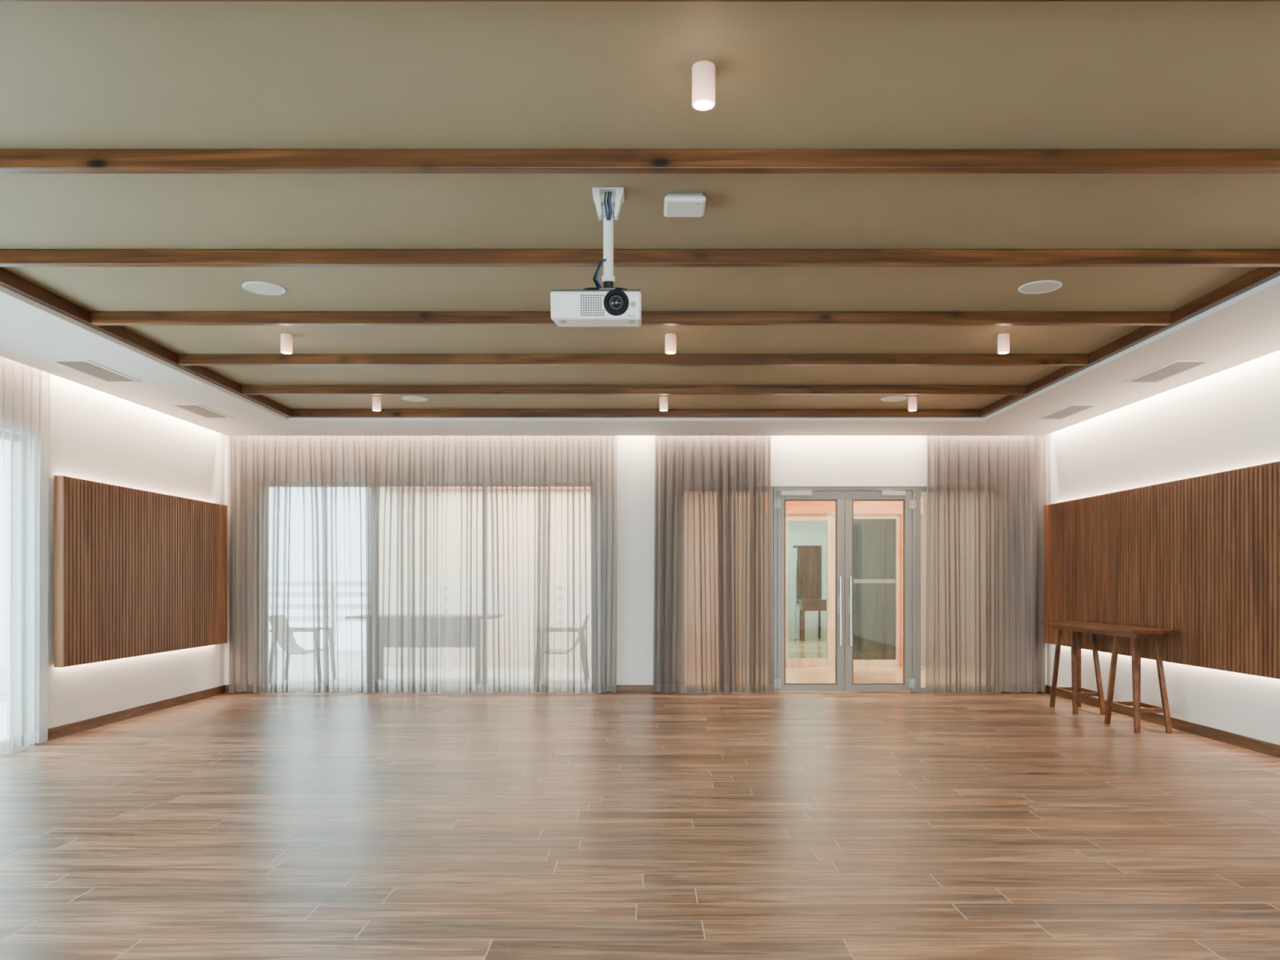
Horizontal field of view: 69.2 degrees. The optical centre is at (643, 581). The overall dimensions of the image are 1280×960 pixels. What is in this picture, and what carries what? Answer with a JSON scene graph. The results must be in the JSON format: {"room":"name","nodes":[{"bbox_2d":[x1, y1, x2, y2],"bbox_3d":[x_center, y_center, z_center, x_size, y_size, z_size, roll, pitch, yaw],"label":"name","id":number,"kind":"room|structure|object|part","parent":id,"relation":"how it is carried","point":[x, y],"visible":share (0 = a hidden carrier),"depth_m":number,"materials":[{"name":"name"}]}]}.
{"room":"community hall","nodes":[
{"label":"community hall","id":0,"kind":"room"},
{"bbox_2d":[31,373,224,743],"bbox_3d":[-4.537,-0.265,3.420,0.200,2.900,12.840,0,0,0],"label":"wall","id":1,"kind":"structure","parent":0,"point":[95,435],"depth_m":7.96,"materials":[{"name":"white paint"}]},
{"bbox_2d":[0,355,49,752],"bbox_3d":[-4.387,-0.208,2.615,0.061,2.773,8.430,0,0,0],"label":"curtain","id":2,"kind":"object","parent":1,"relation":"hanging from","point":[24,390],"visible":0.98,"depth_m":6.53,"materials":[{"name":"white fabric"}]},
{"bbox_2d":[47,684,225,740],"bbox_3d":[-4.431,1.143,8.313,0.012,0.085,3.027,0,0,0],"label":"baseboard","id":3,"kind":"structure","parent":1,"relation":"attached to","point":[59,731],"depth_m":7.98,"materials":[{"name":"wood"}]},
{"bbox_2d":[53,475,226,667],"bbox_3d":[-4.383,-0.072,8.295,0.107,1.435,2.730,0,0,0],"label":"wall panel","id":4,"kind":"object","parent":1,"relation":"attached to","point":[137,572],"visible":1,"depth_m":7.87,"materials":[{"name":"brown wood"}]},
{"bbox_2d":[224,435,1046,693],"bbox_3d":[-0.081,-0.265,9.920,9.112,2.900,0.160,0,0,0],"label":"wall","id":5,"kind":"structure","parent":0,"point":[796,460],"depth_m":9.84,"materials":[{"name":"white paint"}]},
{"bbox_2d":[226,435,431,693],"bbox_3d":[-3.309,-0.208,9.757,2.132,2.773,0.085,0,0,0],"label":"curtain","id":6,"kind":"object","parent":5,"relation":"hanging from","point":[329,536],"visible":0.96,"depth_m":9.77,"materials":[{"name":"white fabric"}]},
{"bbox_2d":[284,691,591,692],"bbox_3d":[-2.280,0.066,9.910,3.560,2.240,0.060,0,0,0],"label":"window","id":7,"kind":"structure","parent":5,"relation":"in","point":[284,691],"depth_m":9.88,"materials":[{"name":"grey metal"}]},
{"bbox_2d":[430,435,617,693],"bbox_3d":[-1.258,-0.208,9.762,1.966,2.773,0.081,0,0,1],"label":"curtain","id":8,"kind":"object","parent":5,"relation":"hanging from","point":[523,529],"visible":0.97,"depth_m":9.77,"materials":[{"name":"white fabric"}]},
{"bbox_2d":[225,684,1045,693],"bbox_3d":[-0.081,1.143,9.834,8.712,0.085,0.012,0,0,0],"label":"baseboard","id":9,"kind":"structure","parent":5,"relation":"attached to","point":[620,688],"depth_m":9.83,"materials":[{"name":"wood"}]},
{"bbox_2d":[653,435,773,693],"bbox_3d":[0.735,-0.208,9.758,1.260,2.773,0.090,0,0,0],"label":"curtain","id":10,"kind":"object","parent":5,"relation":"hanging from","point":[713,559],"visible":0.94,"depth_m":9.77,"materials":[{"name":"beige fabric"}]},
{"bbox_2d":[697,486,773,692],"bbox_3d":[0.887,0.090,9.910,0.995,2.190,0.060,0,0,0],"label":"window","id":11,"kind":"structure","parent":5,"relation":"in","point":[771,486],"depth_m":9.88,"materials":[{"name":"grey metal"}]},
{"bbox_2d":[773,486,915,692],"bbox_3d":[2.145,0.091,9.883,1.516,2.188,0.154,0,0,0],"label":"door","id":12,"kind":"structure","parent":5,"relation":"in","point":[844,497],"depth_m":9.88,"materials":[{"name":"grey metal"}]},
{"bbox_3d":[1.733,-0.967,9.845,0.220,0.013,0.020,0,0,0],"label":"closer arm","id":13,"kind":"part","parent":12,"relation":"part of","materials":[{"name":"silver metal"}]},
{"bbox_3d":[2.093,0.256,9.871,0.044,0.180,0.008,0,0,0],"label":"lock plate","id":14,"kind":"part","parent":12,"relation":"part of","materials":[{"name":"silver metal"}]},
{"bbox_3d":[2.093,0.318,9.841,0.028,0.735,0.071,0,0,0],"label":"pull handle","id":15,"kind":"part","parent":12,"relation":"part of","materials":[{"name":"metal"}]},
{"bbox_3d":[2.201,0.256,9.871,0.044,0.180,0.008,0,0,0],"label":"lock plate","id":16,"kind":"part","parent":12,"relation":"part of","materials":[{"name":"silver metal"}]},
{"bbox_3d":[2.201,0.318,9.841,0.028,0.735,0.071,0,0,0],"label":"pull handle","id":17,"kind":"part","parent":12,"relation":"part of","materials":[{"name":"metal"}]},
{"bbox_3d":[2.547,-0.967,9.845,0.220,0.013,0.020,0,0,0],"label":"closer arm","id":18,"kind":"part","parent":12,"relation":"part of","materials":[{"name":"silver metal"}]},
{"bbox_2d":[915,486,969,692],"bbox_3d":[3.348,0.090,9.910,0.885,2.190,0.060,0,0,0],"label":"window","id":19,"kind":"structure","parent":5,"relation":"in","point":[918,489],"depth_m":9.88,"materials":[{"name":"grey metal"}]},
{"bbox_2d":[925,435,1046,693],"bbox_3d":[3.605,-0.208,9.759,1.270,2.773,0.074,0,0,0],"label":"curtain","id":20,"kind":"object","parent":5,"relation":"hanging from","point":[986,495],"visible":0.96,"depth_m":9.77,"materials":[{"name":"beige fabric"}]},
{"bbox_2d":[0,1,1279,435],"bbox_3d":[-0.081,-1.665,3.400,9.112,0.300,13.200,0,0,0],"label":"ceiling","id":21,"kind":"structure","parent":0,"point":[74,75],"depth_m":3.87,"materials":[{"name":"beige paint"}]},
{"bbox_2d":[47,359,142,382],"bbox_3d":[-3.935,-1.510,6.690,0.270,0.008,0.700,0,0,0],"label":"ceiling vent","id":22,"kind":"object","parent":21,"relation":"in","point":[86,366],"visible":1,"depth_m":6.66,"materials":[{"name":"white metal"}]},
{"bbox_2d":[0,267,290,417],"bbox_3d":[-3.335,-1.580,3.387,0.048,0.072,10.674,0,0,0],"label":"beam","id":23,"kind":"structure","parent":21,"relation":"attached to","point":[8,280],"depth_m":5.92,"materials":[{"name":"brown wood"}]},
{"bbox_2d":[168,404,233,418],"bbox_3d":[-3.925,-1.510,8.265,0.250,0.008,0.670,0,0,0],"label":"ceiling vent","id":24,"kind":"object","parent":21,"relation":"in","point":[199,410],"visible":1,"depth_m":8.24,"materials":[{"name":"white metal"}]},
{"bbox_2d":[242,281,286,295],"bbox_3d":[-2.090,-1.614,5.120,0.224,0.007,0.224,0,0,0],"label":"ceiling speaker","id":25,"kind":"object","parent":21,"relation":"attached to","point":[258,287],"visible":1,"depth_m":5.11,"materials":[{"name":"white plastic"}]},
{"bbox_2d":[280,333,292,354],"bbox_3d":[-2.340,-1.556,6.090,0.073,0.123,0.073,0,0,0],"label":"ceiling spotlight","id":26,"kind":"object","parent":21,"relation":"in","point":[286,338],"visible":1,"depth_m":6.06,"materials":[{"name":"white metal"}]},
{"bbox_2d":[372,395,381,411],"bbox_3d":[-2.340,-1.556,8.150,0.073,0.123,0.073,0,0,0],"label":"ceiling light","id":27,"kind":"object","parent":21,"relation":"in","point":[376,400],"visible":1,"depth_m":8.12,"materials":[{"name":"white metal"}]},
{"bbox_2d":[402,395,427,401],"bbox_3d":[-2.020,-1.614,8.220,0.224,0.007,0.224,0,0,0],"label":"ceiling speaker","id":28,"kind":"object","parent":21,"relation":"attached to","point":[412,398],"visible":1,"depth_m":8.20,"materials":[{"name":"white plastic"}]},
{"bbox_2d":[583,187,626,289],"bbox_3d":[-0.159,-1.401,3.857,0.240,0.432,0.185,0,0,0],"label":"mount","id":29,"kind":"object","parent":21,"relation":"attached to","point":[607,196],"visible":0.88,"depth_m":3.85,"materials":[{"name":"white metal"}]},
{"bbox_2d":[550,288,641,326],"bbox_3d":[-0.191,-1.134,3.865,0.365,0.168,0.323,0,0,0],"label":"projector","id":30,"kind":"object","parent":29,"relation":"hanging from","point":[569,308],"visible":1,"depth_m":3.72,"materials":[{"name":"white plastic"}]},
{"bbox_2d":[580,294,604,315],"bbox_3d":[-0.204,-1.107,3.723,0.095,0.082,0.002,0,10,0],"label":"grille","id":31,"kind":"object","parent":30,"relation":"attached to","point":[580,295],"depth_m":3.72,"materials":[{"name":"white plastic"}]},
{"bbox_3d":[-0.145,-1.615,3.880,0.130,0.006,0.140,0,0,0],"label":"ceiling plate","id":32,"kind":"part","parent":29,"relation":"part of","materials":[{"name":"white plastic"}]},
{"bbox_2d":[91,311,1172,325],"bbox_3d":[-0.070,-1.580,5.585,6.480,0.072,0.050,0,0,0],"label":"ceiling beam","id":33,"kind":"structure","parent":21,"relation":"attached to","point":[98,318],"depth_m":5.56,"materials":[{"name":"brown wood"}]},
{"bbox_2d":[178,354,1088,365],"bbox_3d":[-0.070,-1.580,6.630,6.480,0.072,0.050,0,0,0],"label":"ceiling beam","id":34,"kind":"structure","parent":21,"relation":"attached to","point":[184,359],"depth_m":6.61,"materials":[{"name":"brown wood"}]},
{"bbox_2d":[241,385,1027,395],"bbox_3d":[-0.070,-1.580,7.675,6.480,0.072,0.050,0,0,0],"label":"ceiling beam","id":35,"kind":"structure","parent":21,"relation":"attached to","point":[246,389],"depth_m":7.65,"materials":[{"name":"brown wood"}]},
{"bbox_2d":[287,408,983,417],"bbox_3d":[-0.070,-1.580,8.749,6.578,0.072,0.049,0,0,0],"label":"beam","id":36,"kind":"structure","parent":21,"relation":"attached to","point":[295,413],"depth_m":8.72,"materials":[{"name":"brown wood"}]},
{"bbox_2d":[0,149,1279,173],"bbox_3d":[-0.070,-1.580,3.495,6.480,0.072,0.050,0,0,0],"label":"ceiling beam","id":37,"kind":"structure","parent":21,"relation":"attached to","point":[11,161],"depth_m":3.47,"materials":[{"name":"brown wood"}]},
{"bbox_2d":[0,248,1279,266],"bbox_3d":[-0.070,-1.580,4.540,6.480,0.072,0.050,0,0,0],"label":"ceiling beam","id":38,"kind":"structure","parent":21,"relation":"attached to","point":[8,257],"depth_m":4.51,"materials":[{"name":"brown wood"}]},
{"bbox_2d":[0,0,1279,1],"bbox_3d":[-0.070,-1.580,2.450,6.480,0.072,0.050,0,0,0],"label":"ceiling beam","id":39,"kind":"structure","parent":21,"relation":"attached to","point":[0,0],"depth_m":2.47,"materials":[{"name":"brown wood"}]},
{"bbox_2d":[659,395,667,411],"bbox_3d":[0.180,-1.556,8.150,0.073,0.123,0.073,0,0,0],"label":"ceiling light","id":40,"kind":"object","parent":21,"relation":"in","point":[663,399],"visible":1,"depth_m":8.12,"materials":[{"name":"white metal"}]},
{"bbox_2d":[665,333,675,354],"bbox_3d":[0.180,-1.556,6.090,0.073,0.123,0.073,0,0,0],"label":"ceiling light","id":41,"kind":"object","parent":21,"relation":"in","point":[670,338],"visible":1,"depth_m":6.06,"materials":[{"name":"white metal"}]},
{"bbox_2d":[663,192,706,217],"bbox_3d":[0.175,-1.596,3.940,0.174,0.042,0.180,0,0,0],"label":"wireless access point","id":42,"kind":"object","parent":21,"relation":"attached to","point":[676,204],"visible":1,"depth_m":3.89,"materials":[{"name":"white plastic"}]},
{"bbox_2d":[692,60,715,111],"bbox_3d":[0.190,-1.556,2.920,0.073,0.123,0.073,0,0,0],"label":"ceiling light","id":43,"kind":"object","parent":21,"relation":"in","point":[703,72],"visible":1,"depth_m":2.89,"materials":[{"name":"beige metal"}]},
{"bbox_2d":[693,100,713,109],"bbox_3d":[0.190,-1.502,2.920,0.060,0.015,0.060,0,0,0],"label":"diffuser","id":44,"kind":"object","parent":43,"relation":"attached to","point":[698,104],"depth_m":2.92,"materials":[{"name":"white plastic"}]},
{"bbox_2d":[880,395,906,401],"bbox_3d":[2.220,-1.614,8.220,0.224,0.007,0.224,0,0,0],"label":"ceiling speaker","id":45,"kind":"object","parent":21,"relation":"attached to","point":[892,398],"visible":1,"depth_m":8.20,"materials":[{"name":"white plastic"}]},
{"bbox_2d":[908,395,916,411],"bbox_3d":[2.365,-1.556,8.150,0.073,0.123,0.073,0,0,0],"label":"ceiling light","id":46,"kind":"object","parent":21,"relation":"in","point":[913,399],"visible":1,"depth_m":8.12,"materials":[{"name":"white metal"}]},
{"bbox_2d":[997,333,1009,354],"bbox_3d":[2.365,-1.556,6.090,0.073,0.123,0.073,0,0,0],"label":"ceiling light","id":47,"kind":"object","parent":21,"relation":"in","point":[1003,340],"visible":1,"depth_m":6.06,"materials":[{"name":"white metal"}]},
{"bbox_2d":[1017,280,1062,293],"bbox_3d":[2.180,-1.614,5.100,0.224,0.007,0.224,0,0,0],"label":"ceiling speaker","id":48,"kind":"object","parent":21,"relation":"attached to","point":[1045,286],"visible":1,"depth_m":5.08,"materials":[{"name":"white plastic"}]},
{"bbox_2d":[1020,282,1059,293],"bbox_3d":[2.180,-1.613,5.100,0.198,0.006,0.198,0,0,0],"label":"grille","id":49,"kind":"object","parent":48,"relation":"attached to","point":[1030,287],"depth_m":5.10,"materials":[{"name":"white plastic"}]},
{"bbox_2d":[1035,404,1099,419],"bbox_3d":[3.785,-1.510,8.305,0.250,0.008,0.710,0,0,0],"label":"ceiling vent","id":50,"kind":"object","parent":21,"relation":"in","point":[1068,411],"visible":1,"depth_m":8.27,"materials":[{"name":"white metal"}]},
{"bbox_2d":[980,266,1279,417],"bbox_3d":[3.195,-1.580,3.387,0.048,0.072,10.674,0,0,0],"label":"beam","id":51,"kind":"structure","parent":21,"relation":"attached to","point":[1260,275],"depth_m":5.80,"materials":[{"name":"brown wood"}]},
{"bbox_2d":[1123,360,1213,382],"bbox_3d":[3.780,-1.510,6.710,0.260,0.008,0.700,0,0,0],"label":"ceiling vent","id":52,"kind":"object","parent":21,"relation":"in","point":[1176,367],"visible":1,"depth_m":6.67,"materials":[{"name":"white metal"}]},
{"bbox_2d":[0,638,1279,959],"bbox_3d":[0.681,1.246,8.000,10.637,0.120,22.400,0,0,0],"label":"floor","id":53,"kind":"structure","parent":0,"point":[779,825],"depth_m":4.39,"materials":[{"name":"brown wood"}]},
{"bbox_2d":[787,547,796,639],"bbox_3d":[2.890,0.255,18.594,0.380,1.838,0.076,0,0,0],"label":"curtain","id":54,"kind":"object","parent":53,"relation":"on","point":[792,552],"visible":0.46,"depth_m":18.60,"materials":[{"name":"white fabric"}]},
{"bbox_2d":[793,545,821,638],"bbox_3d":[3.390,0.226,19.140,0.580,1.920,0.080,0,0,0],"label":"slatted screen","id":55,"kind":"object","parent":53,"relation":"on","point":[808,575],"visible":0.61,"depth_m":19.10,"materials":[{"name":"brown wood"}]},
{"bbox_3d":[3.640,0.821,19.160,0.040,0.730,0.040,0,0,0],"label":"post","id":56,"kind":"part","parent":55,"relation":"part of","materials":[{"name":"brown wood"}]},
{"bbox_2d":[797,599,826,641],"bbox_3d":[3.450,0.775,18.400,0.700,0.820,0.400,0,0,0],"label":"console table","id":57,"kind":"object","parent":53,"relation":"on","point":[805,604],"visible":0.55,"depth_m":18.23,"materials":[{"name":"brown wood"}]},
{"bbox_3d":[3.150,0.885,18.550,0.050,0.600,0.050,0,0,0],"label":"leg","id":58,"kind":"part","parent":57,"relation":"part of","materials":[{"name":"brown wood"}]},
{"bbox_3d":[3.150,0.885,18.250,0.050,0.600,0.050,0,0,0],"label":"leg","id":59,"kind":"part","parent":57,"relation":"part of","materials":[{"name":"brown wood"}]},
{"bbox_2d":[853,519,895,659],"bbox_3d":[3.375,-0.068,13.448,1.151,2.493,0.142,0,0,0],"label":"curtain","id":60,"kind":"object","parent":53,"relation":"on","point":[874,540],"visible":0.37,"depth_m":13.46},
{"bbox_2d":[1041,621,1177,733],"bbox_3d":[3.975,0.784,8.030,0.350,0.808,1.660,0,0,0],"label":"table","id":61,"kind":"object","parent":53,"relation":"on","point":[1135,633],"visible":1,"depth_m":7.68,"materials":[{"name":"brown wood"}]},
{"bbox_3d":[3.875,0.798,8.707,0.043,0.780,0.151,0,0,-16],"label":"leg","id":62,"kind":"part","parent":61,"relation":"part of","materials":[{"name":"brown wood"}]},
{"bbox_3d":[3.875,0.798,8.342,0.043,0.780,0.151,0,0,16],"label":"leg","id":63,"kind":"part","parent":61,"relation":"part of","materials":[{"name":"brown wood"}]},
{"bbox_3d":[4.085,0.798,8.707,0.046,0.781,0.161,0,0,25],"label":"leg","id":64,"kind":"part","parent":61,"relation":"part of","materials":[{"name":"brown wood"}]},
{"bbox_3d":[4.085,0.798,8.342,0.046,0.781,0.161,0,0,-25],"label":"leg","id":65,"kind":"part","parent":61,"relation":"part of","materials":[{"name":"brown wood"}]},
{"bbox_3d":[3.875,0.798,7.668,0.043,0.780,0.151,0,0,-16],"label":"leg","id":66,"kind":"part","parent":61,"relation":"part of","materials":[{"name":"brown wood"}]},
{"bbox_3d":[3.875,0.798,7.303,0.043,0.780,0.151,0,0,16],"label":"leg","id":67,"kind":"part","parent":61,"relation":"part of","materials":[{"name":"brown wood"}]},
{"bbox_3d":[4.085,0.798,7.668,0.046,0.781,0.161,0,0,25],"label":"leg","id":68,"kind":"part","parent":61,"relation":"part of","materials":[{"name":"brown wood"}]},
{"bbox_3d":[4.085,0.798,7.303,0.046,0.781,0.161,0,0,-25],"label":"leg","id":69,"kind":"part","parent":61,"relation":"part of","materials":[{"name":"brown wood"}]},
{"bbox_2d":[787,520,826,638],"bbox_3d":[3.125,-0.179,19.250,5.750,2.970,0.100,0,0,0],"label":"wall","id":70,"kind":"structure","parent":0,"point":[799,532],"depth_m":19.20,"materials":[{"name":"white paint"}]},
{"bbox_2d":[834,492,926,666],"bbox_3d":[3.125,-0.190,13.060,5.750,2.750,0.120,0,0,0],"label":"wall","id":71,"kind":"structure","parent":0,"point":[923,517],"depth_m":13.00,"materials":[{"name":"paint"}]},
{"bbox_2d":[786,514,834,666],"bbox_3d":[2.300,0.126,13.025,0.740,2.120,0.070,0,0,0],"label":"door","id":72,"kind":"structure","parent":71,"relation":"in","point":[828,660],"depth_m":12.99,"materials":[{"name":"brown wood"}]},
{"bbox_2d":[786,497,923,666],"bbox_3d":[2.800,0.005,13.025,2.200,2.360,0.190,0,0,0],"label":"trim","id":73,"kind":"structure","parent":71,"relation":"attached to","point":[792,507],"depth_m":12.93,"materials":[{"name":"orange wood"}]},
{"bbox_2d":[853,514,900,666],"bbox_3d":[3.240,0.126,13.030,0.720,2.120,0.060,0,0,0],"label":"window","id":74,"kind":"structure","parent":71,"relation":"in","point":[896,662],"depth_m":13.00,"materials":[{"name":"brown wood"}]},
{"bbox_2d":[1046,350,1279,745],"bbox_3d":[4.375,-0.265,3.420,0.200,2.900,12.840,0,0,0],"label":"wall","id":75,"kind":"structure","parent":0,"point":[1227,420],"depth_m":7.33,"materials":[{"name":"white paint"}]},
{"bbox_2d":[1043,461,1279,679],"bbox_3d":[4.221,-0.072,7.130,0.107,1.435,5.060,0,0,0],"label":"wall panel","id":76,"kind":"object","parent":75,"relation":"attached to","point":[1198,557],"visible":0.91,"depth_m":7.21,"materials":[{"name":"brown wood"}]},
{"bbox_2d":[1045,684,1279,758],"bbox_3d":[4.269,1.143,3.413,0.012,0.085,12.827,0,0,0],"label":"baseboard","id":77,"kind":"structure","parent":75,"relation":"attached to","point":[1242,741],"depth_m":7.08,"materials":[{"name":"wood"}]}
]}

